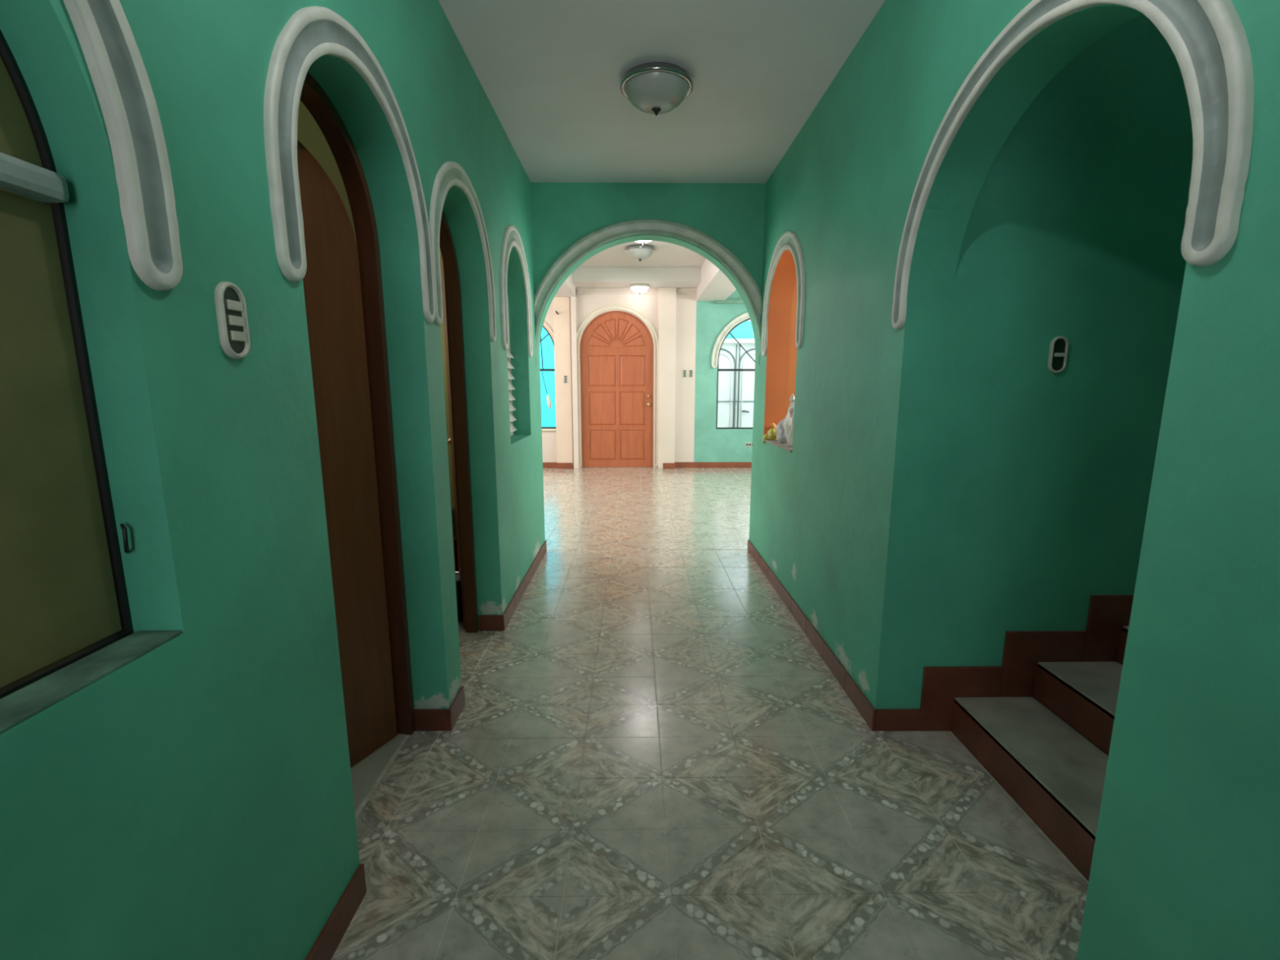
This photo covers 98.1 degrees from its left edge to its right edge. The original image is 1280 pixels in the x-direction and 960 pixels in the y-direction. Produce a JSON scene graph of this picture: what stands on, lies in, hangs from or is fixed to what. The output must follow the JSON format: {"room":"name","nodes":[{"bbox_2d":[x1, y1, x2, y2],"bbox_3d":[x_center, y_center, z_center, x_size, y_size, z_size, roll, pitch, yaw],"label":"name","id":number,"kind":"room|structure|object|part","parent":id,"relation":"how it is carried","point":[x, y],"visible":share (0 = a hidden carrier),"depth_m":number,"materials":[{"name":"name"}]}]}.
{"room":"house hallway","nodes":[
{"label":"house hallway","id":0,"kind":"room"},
{"bbox_2d":[0,99,356,243],"bbox_3d":[-1.970,-0.391,2.047,2.105,2.780,0.070,0,10,-1],"label":"wall partition","id":1,"kind":"structure","parent":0,"point":[309,134],"depth_m":1.90,"materials":[{"name":"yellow paint"}]},
{"bbox_2d":[0,0,542,959],"bbox_3d":[-0.829,-0.265,1.310,0.160,2.780,5.890,0,10,-1],"label":"wall","id":2,"kind":"structure","parent":0,"point":[193,800],"depth_m":1.02,"materials":[{"name":"green paint"}]},
{"bbox_2d":[0,0,182,733],"bbox_3d":[-0.784,-0.286,0.348,0.120,1.246,1.095,0,10,-1],"label":"window","id":3,"kind":"structure","parent":2,"relation":"in","point":[66,625],"depth_m":0.78,"materials":[{"name":"black metal"}]},
{"bbox_3d":[-0.829,-0.533,0.306,0.006,0.447,0.894,0,10,-1],"label":"pane","id":4,"kind":"part","parent":3,"relation":"part of","materials":[{"name":"green glass"}]},
{"bbox_3d":[-0.829,0.002,0.397,0.006,0.637,0.894,0,10,-1],"label":"pane","id":5,"kind":"part","parent":3,"relation":"part of","materials":[{"name":"green glass"}]},
{"bbox_3d":[-0.832,-0.219,0.359,0.024,1.110,0.920,0,10,-1],"label":"frame","id":6,"kind":"part","parent":3,"relation":"part of","materials":[{"name":"black metal"}]},
{"bbox_3d":[-0.776,0.325,0.453,0.072,0.006,0.920,0,10,-1],"label":"sill","id":7,"kind":"part","parent":3,"relation":"part of","materials":[{"name":"green paint"}]},
{"bbox_2d":[213,281,250,359],"bbox_3d":[-0.740,-0.290,1.013,0.013,0.136,0.066,0,10,-1],"label":"switch plate","id":8,"kind":"object","parent":2,"relation":"attached to","point":[229,300],"visible":1,"depth_m":1.00,"materials":[{"name":"beige plastic"}]},
{"bbox_2d":[305,863,366,959],"bbox_3d":[-0.727,1.313,0.064,0.012,0.090,2.898,0,10,-1],"label":"baseboard","id":9,"kind":"structure","parent":2,"relation":"attached to","point":[328,940],"depth_m":1.37,"materials":[{"name":"wood"}]},
{"bbox_2d":[297,71,414,768],"bbox_3d":[-1.088,-0.019,1.669,0.401,2.175,0.720,0,10,-1],"label":"door","id":10,"kind":"structure","parent":2,"relation":"in","point":[342,281],"depth_m":1.90,"materials":[{"name":"brown wood"}]},
{"bbox_2d":[263,5,496,342],"bbox_3d":[-0.750,-0.913,1.978,0.015,0.696,1.804,0,10,-1],"label":"trim","id":11,"kind":"structure","parent":2,"relation":"attached to","point":[311,33],"depth_m":1.28,"materials":[{"name":"white paint"}]},
{"bbox_2d":[413,708,448,731],"bbox_3d":[-0.824,0.948,2.197,0.133,0.090,0.012,0,10,-1],"label":"baseboard","id":12,"kind":"structure","parent":2,"relation":"attached to","point":[424,719],"depth_m":2.19,"materials":[{"name":"wood"}]},
{"bbox_2d":[448,685,465,730],"bbox_3d":[-0.751,0.934,2.281,0.012,0.090,0.180,0,10,-1],"label":"baseboard","id":13,"kind":"object","parent":2,"relation":"attached to","point":[456,707],"visible":1,"depth_m":2.26,"materials":[{"name":"wood"}]},
{"bbox_2d":[439,209,478,632],"bbox_3d":[-1.006,-0.228,2.889,0.220,2.175,1.424,-2,10,-13],"label":"door","id":14,"kind":"structure","parent":2,"relation":"in","point":[459,442],"depth_m":2.91,"materials":[{"name":"brown wood"}]},
{"bbox_2d":[478,614,502,631],"bbox_3d":[-0.831,0.795,3.094,0.128,0.090,0.012,0,10,-1],"label":"baseboard","id":15,"kind":"structure","parent":2,"relation":"attached to","point":[486,622],"depth_m":3.09,"materials":[{"name":"wood"}]},
{"bbox_2d":[506,294,516,435],"bbox_3d":[-0.899,-0.854,3.537,0.060,1.190,0.660,0,10,-1],"label":"window","id":16,"kind":"structure","parent":2,"relation":"in","point":[512,418],"depth_m":3.83,"materials":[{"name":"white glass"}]},
{"bbox_3d":[-0.914,-0.854,3.537,0.030,1.190,0.660,0,10,-1],"label":"frame","id":17,"kind":"part","parent":16,"relation":"part of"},
{"bbox_2d":[499,224,533,357],"bbox_3d":[-0.766,-1.177,3.484,0.015,0.763,0.894,0,10,-1],"label":"trim","id":18,"kind":"structure","parent":2,"relation":"attached to","point":[512,237],"depth_m":3.23,"materials":[{"name":"white paint"}]},
{"bbox_2d":[502,540,546,630],"bbox_3d":[-0.768,0.667,3.838,0.012,0.090,1.520,0,10,-1],"label":"baseboard","id":19,"kind":"structure","parent":2,"relation":"attached to","point":[510,609],"depth_m":3.60,"materials":[{"name":"wood"}]},
{"bbox_2d":[552,297,573,462],"bbox_3d":[-1.227,-1.523,8.908,0.260,2.700,0.060,0,10,-1],"label":"wall","id":20,"kind":"structure","parent":0,"point":[562,321],"depth_m":8.86,"materials":[{"name":"beige paint"}]},
{"bbox_2d":[556,462,573,468],"bbox_3d":[-1.226,-0.234,9.092,0.258,0.095,0.012,0,10,-1],"label":"baseboard","id":21,"kind":"structure","parent":20,"relation":"attached to","point":[559,465],"depth_m":9.09,"materials":[{"name":"wood"}]},
{"bbox_2d":[563,374,568,383],"bbox_3d":[-1.187,-1.606,8.858,0.072,0.130,0.012,0,10,-1],"label":"outlet plate","id":22,"kind":"object","parent":20,"relation":"attached to","point":[565,376],"visible":1,"depth_m":8.86,"materials":[{"name":"beige plastic"}]},
{"bbox_2d":[570,288,579,468],"bbox_3d":[-1.039,-1.589,8.879,0.085,2.840,0.100,0,10,-1],"label":"wall","id":23,"kind":"structure","parent":0,"point":[573,299],"depth_m":8.84,"materials":[{"name":"beige paint"}]},
{"bbox_2d":[440,182,796,544],"bbox_3d":[-0.047,-0.906,4.258,6.400,3.050,0.180,0,10,-1],"label":"wall","id":24,"kind":"structure","parent":0,"point":[731,214],"depth_m":4.03,"materials":[{"name":"green paint"}]},
{"bbox_2d":[533,218,762,364],"bbox_3d":[0.062,-1.375,4.110,1.685,1.042,0.015,0,10,-1],"label":"trim","id":25,"kind":"structure","parent":24,"relation":"attached to","point":[584,246],"depth_m":4.06,"materials":[{"name":"white paint"}]},
{"bbox_2d":[578,240,706,266],"bbox_3d":[-0.072,-2.864,6.368,6.600,0.100,4.940,0,10,-1],"label":"ceiling","id":26,"kind":"structure","parent":0,"point":[666,254],"depth_m":7.57,"materials":[{"name":"paint"}]},
{"bbox_2d":[554,273,576,297],"bbox_3d":[-1.212,-2.641,6.394,0.480,0.350,4.640,0,10,-1],"label":"ceiling","id":27,"kind":"structure","parent":26,"relation":"attached to","point":[567,289],"depth_m":8.11,"materials":[{"name":"paint"}]},
{"bbox_2d":[572,266,700,288],"bbox_3d":[-0.054,-3.055,8.405,1.880,0.210,0.560,0,10,-1],"label":"beam","id":28,"kind":"structure","parent":26,"relation":"attached to","point":[582,277],"depth_m":8.14,"materials":[{"name":"paint"}]},
{"bbox_2d":[630,284,649,294],"bbox_3d":[-0.004,-2.884,8.435,0.302,0.139,0.302,0,10,-1],"label":"ceiling lamp","id":29,"kind":"object","parent":28,"relation":"attached to","point":[637,288],"visible":1,"depth_m":8.34,"materials":[{"name":"white glass"}]},
{"bbox_3d":[-0.004,-2.880,8.436,0.267,0.081,0.267,0,10,-1],"label":"lamp shade","id":30,"kind":"part","parent":29,"relation":"part of","materials":[{"name":"white glass"}]},
{"bbox_2d":[624,244,655,262],"bbox_3d":[0.001,-2.828,6.973,0.382,0.176,0.382,0,10,-1],"label":"ceiling lamp","id":31,"kind":"object","parent":26,"relation":"attached to","point":[637,251],"visible":1,"depth_m":6.86,"materials":[{"name":"white glass"}]},
{"bbox_3d":[0.001,-2.823,6.974,0.338,0.102,0.338,0,10,-1],"label":"lamp shade","id":32,"kind":"part","parent":31,"relation":"part of","materials":[{"name":"white glass"}]},
{"bbox_2d":[635,240,650,244],"bbox_3d":[0.030,-2.685,6.136,0.382,0.176,0.382,0,10,-1],"label":"ceiling lamp","id":33,"kind":"object","parent":26,"relation":"attached to","point":[642,242],"visible":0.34,"depth_m":6.13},
{"bbox_2d":[696,258,736,301],"bbox_3d":[1.127,-2.620,6.423,0.440,0.400,4.640,0,10,-1],"label":"ceiling","id":34,"kind":"structure","parent":26,"relation":"attached to","point":[714,285],"depth_m":7.66,"materials":[{"name":"paint"}]},
{"bbox_2d":[542,289,752,467],"bbox_3d":[-0.098,-1.716,8.994,6.400,3.050,0.150,0,10,-1],"label":"wall","id":35,"kind":"structure","parent":0,"point":[647,304],"depth_m":8.93,"materials":[{"name":"beige paint"}]},
{"bbox_2d":[539,321,555,428],"bbox_3d":[-1.947,-1.752,8.912,1.340,1.850,0.080,0,10,-1],"label":"window","id":36,"kind":"structure","parent":35,"relation":"in","point":[546,330],"depth_m":8.84,"materials":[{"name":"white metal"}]},
{"bbox_2d":[542,371,551,408],"bbox_3d":[-1.501,-1.446,8.933,0.144,0.604,0.067,0,10,-1],"label":"pull cord","id":37,"kind":"object","parent":36,"relation":"hanging from","point":[548,401],"visible":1,"depth_m":8.94,"materials":[{"name":"white plastic"}]},
{"bbox_2d":[542,428,555,431],"bbox_3d":[-1.942,-0.821,9.056,1.270,0.035,0.070,0,10,-1],"label":"sill","id":38,"kind":"structure","parent":35,"relation":"attached to","point":[543,429],"depth_m":9.03,"materials":[{"name":"white paint"}]},
{"bbox_2d":[542,462,556,467],"bbox_3d":[-2.327,-0.242,9.140,1.938,0.095,0.012,0,10,-1],"label":"baseboard","id":39,"kind":"structure","parent":35,"relation":"attached to","point":[545,464],"depth_m":9.14,"materials":[{"name":"wood"}]},
{"bbox_2d":[579,311,653,467],"bbox_3d":[-0.371,-1.441,9.004,1.180,2.505,0.117,0,10,-1],"label":"door","id":40,"kind":"structure","parent":35,"relation":"in","point":[616,348],"depth_m":9.01,"materials":[{"name":"brown wood"}]},
{"bbox_3d":[-0.649,-2.223,8.881,0.342,0.194,0.009,0,10,-1],"label":"panel","id":41,"kind":"part","parent":40,"relation":"part of","materials":[{"name":"brown wood"}]},
{"bbox_3d":[-0.613,-1.760,8.960,0.430,0.490,0.011,0,10,-1],"label":"panel","id":42,"kind":"part","parent":40,"relation":"part of","materials":[{"name":"brown wood"}]},
{"bbox_3d":[-0.613,-1.164,9.062,0.430,0.540,0.011,0,10,-1],"label":"panel","id":43,"kind":"part","parent":40,"relation":"part of","materials":[{"name":"brown wood"}]},
{"bbox_3d":[-0.592,-2.338,8.862,0.309,0.309,0.009,0,10,-1],"label":"panel","id":44,"kind":"part","parent":40,"relation":"part of","materials":[{"name":"brown wood"}]},
{"bbox_3d":[-0.613,-0.578,9.162,0.430,0.490,0.011,0,10,-1],"label":"panel","id":45,"kind":"part","parent":40,"relation":"part of","materials":[{"name":"brown wood"}]},
{"bbox_3d":[-0.475,-2.395,8.854,0.194,0.342,0.009,0,10,-1],"label":"panel","id":46,"kind":"part","parent":40,"relation":"part of","materials":[{"name":"brown wood"}]},
{"bbox_3d":[-0.267,-2.395,8.856,0.194,0.342,0.009,0,10,-1],"label":"panel","id":47,"kind":"part","parent":40,"relation":"part of","materials":[{"name":"brown wood"}]},
{"bbox_3d":[-0.150,-2.339,8.867,0.309,0.309,0.009,0,10,-1],"label":"panel","id":48,"kind":"part","parent":40,"relation":"part of","materials":[{"name":"brown wood"}]},
{"bbox_3d":[-0.128,-1.761,8.965,0.400,0.490,0.011,0,10,-1],"label":"panel","id":49,"kind":"part","parent":40,"relation":"part of","materials":[{"name":"brown wood"}]},
{"bbox_3d":[-0.128,-1.165,9.067,0.400,0.540,0.011,0,10,-1],"label":"panel","id":50,"kind":"part","parent":40,"relation":"part of","materials":[{"name":"brown wood"}]},
{"bbox_3d":[-0.128,-0.579,9.167,0.400,0.490,0.011,0,10,-1],"label":"panel","id":51,"kind":"part","parent":40,"relation":"part of","materials":[{"name":"brown wood"}]},
{"bbox_3d":[-0.093,-2.224,8.887,0.342,0.194,0.009,0,10,-1],"label":"panel","id":52,"kind":"part","parent":40,"relation":"part of","materials":[{"name":"brown wood"}]},
{"bbox_2d":[577,304,658,466],"bbox_3d":[-0.370,-1.489,8.944,1.350,2.571,0.020,0,10,-1],"label":"door frame","id":53,"kind":"structure","parent":35,"relation":"attached to","point":[643,317],"depth_m":8.86,"materials":[{"name":"white paint"}]},
{"bbox_2d":[682,369,686,377],"bbox_3d":[0.718,-1.708,8.922,0.068,0.124,0.012,0,10,-1],"label":"outlet plate","id":54,"kind":"object","parent":35,"relation":"attached to","point":[684,371],"visible":1,"depth_m":8.92,"materials":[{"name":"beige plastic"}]},
{"bbox_2d":[688,369,693,377],"bbox_3d":[0.818,-1.709,8.923,0.068,0.124,0.012,0,10,-1],"label":"outlet plate","id":55,"kind":"object","parent":35,"relation":"attached to","point":[691,371],"visible":1,"depth_m":8.92,"materials":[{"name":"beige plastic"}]},
{"bbox_2d":[674,462,751,467],"bbox_3d":[1.833,-0.249,9.184,2.538,0.095,0.012,0,10,-1],"label":"baseboard","id":56,"kind":"structure","parent":35,"relation":"attached to","point":[677,464],"depth_m":9.17,"materials":[{"name":"wood"}]},
{"bbox_2d":[715,299,743,303],"bbox_3d":[1.938,-2.783,8.697,1.530,0.055,0.120,0,10,-1],"label":"rail","id":57,"kind":"object","parent":35,"relation":"attached to","point":[717,301],"visible":0.35,"depth_m":8.63,"materials":[{"name":"green paint"}]},
{"bbox_2d":[745,442,752,446],"bbox_3d":[1.803,-0.582,9.126,0.150,0.068,0.012,0,10,-1],"label":"outlet plate","id":58,"kind":"object","parent":35,"relation":"attached to","point":[747,444],"visible":0.75,"depth_m":9.12,"materials":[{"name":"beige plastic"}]},
{"bbox_2d":[438,0,884,182],"bbox_3d":[-1.009,-1.675,1.016,4.210,0.100,5.990,0,10,-1],"label":"ceiling","id":59,"kind":"structure","parent":0,"point":[552,73],"depth_m":2.59,"materials":[{"name":"paint"}]},
{"bbox_2d":[620,62,693,115],"bbox_3d":[0.079,-1.823,2.652,0.346,0.160,0.346,0,10,-1],"label":"ceiling lamp","id":60,"kind":"object","parent":59,"relation":"attached to","point":[656,88],"visible":1,"depth_m":2.56,"materials":[{"name":"white glass"}]},
{"bbox_2d":[657,287,676,468],"bbox_3d":[0.428,-1.592,8.894,0.270,2.840,0.100,0,10,-1],"label":"column","id":61,"kind":"structure","parent":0,"point":[667,295],"depth_m":8.84,"materials":[{"name":"beige paint"}]},
{"bbox_2d":[576,288,696,293],"bbox_3d":[-0.057,-2.957,8.688,1.880,0.080,0.035,0,10,-1],"label":"trim","id":62,"kind":"structure","parent":61,"relation":"attached to","point":[579,291],"depth_m":8.68,"materials":[{"name":"beige paint"}]},
{"bbox_2d":[662,462,674,468],"bbox_3d":[0.469,-0.230,9.071,0.188,0.095,0.012,0,10,-1],"label":"baseboard","id":63,"kind":"structure","parent":61,"relation":"attached to","point":[665,465],"depth_m":9.06,"materials":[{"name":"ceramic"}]},
{"bbox_2d":[331,466,1088,959],"bbox_3d":[-0.040,0.753,3.948,6.600,0.124,10.930,0,10,-1],"label":"floor","id":64,"kind":"structure","parent":0,"point":[652,757],"depth_m":1.85,"materials":[{"name":"tile"}]},
{"bbox_2d":[453,533,457,571],"bbox_3d":[-1.339,0.545,3.752,0.260,0.360,0.240,0,10,-1],"label":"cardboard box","id":65,"kind":"object","parent":64,"relation":"on","point":[455,535],"visible":0.09,"depth_m":3.65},
{"bbox_2d":[451,507,455,534],"bbox_3d":[-1.339,0.284,3.707,0.200,0.170,0.180,0,10,-1],"label":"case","id":66,"kind":"object","parent":65,"relation":"on","point":[452,508],"visible":0.06,"depth_m":3.70,"materials":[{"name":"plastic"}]},
{"bbox_2d":[454,571,462,622],"bbox_3d":[-1.108,0.685,3.210,0.208,0.260,0.208,0,10,-1],"label":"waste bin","id":67,"kind":"object","parent":64,"relation":"on","point":[458,580],"visible":0.12,"depth_m":3.17,"materials":[{"name":"plastic"}]},
{"bbox_2d":[919,595,1133,881],"bbox_3d":[2.112,0.642,1.649,2.004,0.885,1.010,0,10,-1],"label":"staircase","id":68,"kind":"structure","parent":64,"relation":"on","point":[1040,722],"depth_m":2.02,"materials":[{"name":"wood"}]},
{"bbox_3d":[1.256,0.859,2.183,0.303,0.270,0.012,0,10,-1],"label":"skirting panel","id":69,"kind":"part","parent":68,"relation":"part of","materials":[{"name":"wood"}]},
{"bbox_3d":[1.564,0.731,2.164,0.308,0.300,0.012,0,10,-1],"label":"skirting panel","id":70,"kind":"part","parent":68,"relation":"part of","materials":[{"name":"wood"}]},
{"bbox_3d":[1.873,0.587,2.143,0.308,0.300,0.012,0,10,-1],"label":"skirting panel","id":71,"kind":"part","parent":68,"relation":"part of","materials":[{"name":"wood"}]},
{"bbox_2d":[752,0,1279,959],"bbox_3d":[1.016,-0.268,1.330,0.160,2.780,5.890,0,10,-1],"label":"wall","id":72,"kind":"structure","parent":0,"point":[1185,864],"depth_m":1.34,"materials":[{"name":"green paint"}]},
{"bbox_2d":[762,438,792,452],"bbox_3d":[0.995,-0.236,3.709,0.192,0.015,0.744,0,10,-1],"label":"sill","id":73,"kind":"structure","parent":72,"relation":"attached to","point":[786,446],"depth_m":3.65,"materials":[{"name":"concrete"}]},
{"bbox_2d":[762,427,777,444],"bbox_3d":[0.953,-0.311,3.940,0.118,0.120,0.198,-3,10,-15],"label":"wrapper","id":74,"kind":"object","parent":73,"relation":"on","point":[771,433],"visible":0.69,"depth_m":3.92,"materials":[{"name":"yellow plastic"}]},
{"bbox_2d":[775,417,787,443],"bbox_3d":[0.967,-0.332,3.716,0.109,0.170,0.213,0,10,-1],"label":"plastic bag","id":75,"kind":"object","parent":73,"relation":"on","point":[780,430],"visible":0.5,"depth_m":3.68,"materials":[{"name":"white plastic"}]},
{"bbox_2d":[783,393,795,446],"bbox_3d":[0.966,-0.377,3.508,0.098,0.329,0.199,0,10,-1],"label":"plastic bag","id":76,"kind":"object","parent":73,"relation":"on","point":[788,420],"visible":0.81,"depth_m":3.50,"materials":[{"name":"white plastic"}]},
{"bbox_2d":[761,231,804,356],"bbox_3d":[0.903,-1.183,3.546,0.015,0.732,0.964,0,10,-1],"label":"trim","id":77,"kind":"structure","parent":72,"relation":"attached to","point":[789,241],"depth_m":3.27,"materials":[{"name":"white paint"}]},
{"bbox_2d":[747,539,875,731],"bbox_3d":[0.909,0.743,3.398,0.012,0.090,2.450,0,10,-1],"label":"baseboard","id":78,"kind":"structure","parent":72,"relation":"attached to","point":[855,695],"depth_m":2.77,"materials":[{"name":"wood"}]},
{"bbox_2d":[891,0,1253,329],"bbox_3d":[0.925,-0.789,1.395,0.018,0.697,1.162,0,10,-1],"label":"trim","id":79,"kind":"structure","parent":72,"relation":"attached to","point":[1207,39],"depth_m":0.92,"materials":[{"name":"white paint"}]},
{"bbox_2d":[915,14,1192,708],"bbox_3d":[2.183,-1.091,1.927,2.190,4.200,0.120,0,10,-1],"label":"wall","id":80,"kind":"structure","parent":0,"point":[1074,230],"depth_m":1.97,"materials":[{"name":"green paint"}]},
{"bbox_2d":[874,708,920,731],"bbox_3d":[1.019,0.948,2.196,0.178,0.090,0.012,0,10,-1],"label":"baseboard","id":81,"kind":"structure","parent":80,"relation":"attached to","point":[894,719],"depth_m":2.19,"materials":[{"name":"wood"}]},
{"bbox_2d":[1047,336,1068,373],"bbox_3d":[1.479,-0.442,1.963,0.060,0.128,0.013,0,10,-1],"label":"switch plate","id":82,"kind":"object","parent":80,"relation":"attached to","point":[1059,346],"visible":1,"depth_m":1.96,"materials":[{"name":"beige plastic"}]},
{"label":"outside","id":83,"kind":"structure","parent":0,"visible":0},
{"bbox_3d":[-0.112,-0.341,10.507,12.000,0.130,2.370,0,10,-1],"label":"patio","id":84,"kind":"object","parent":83,"visible":0},
{"bbox_2d":[539,320,754,426],"bbox_3d":[-0.122,-2.055,11.188,12.000,3.020,0.150,0,10,-1],"label":"wall","id":85,"kind":"structure","parent":84,"relation":"on","point":[548,415],"depth_m":11.06,"materials":[{"name":"blue paint"}]},
{"bbox_2d":[711,311,755,428],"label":"window","id":86,"kind":"structure","parent":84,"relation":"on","point":[735,397],"depth_m":10.61,"materials":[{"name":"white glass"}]},
{"bbox_3d":[2.435,-1.507,10.658,2.700,0.018,0.015,0,10,-1],"label":"rail","id":87,"kind":"part","parent":86,"relation":"part of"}
]}

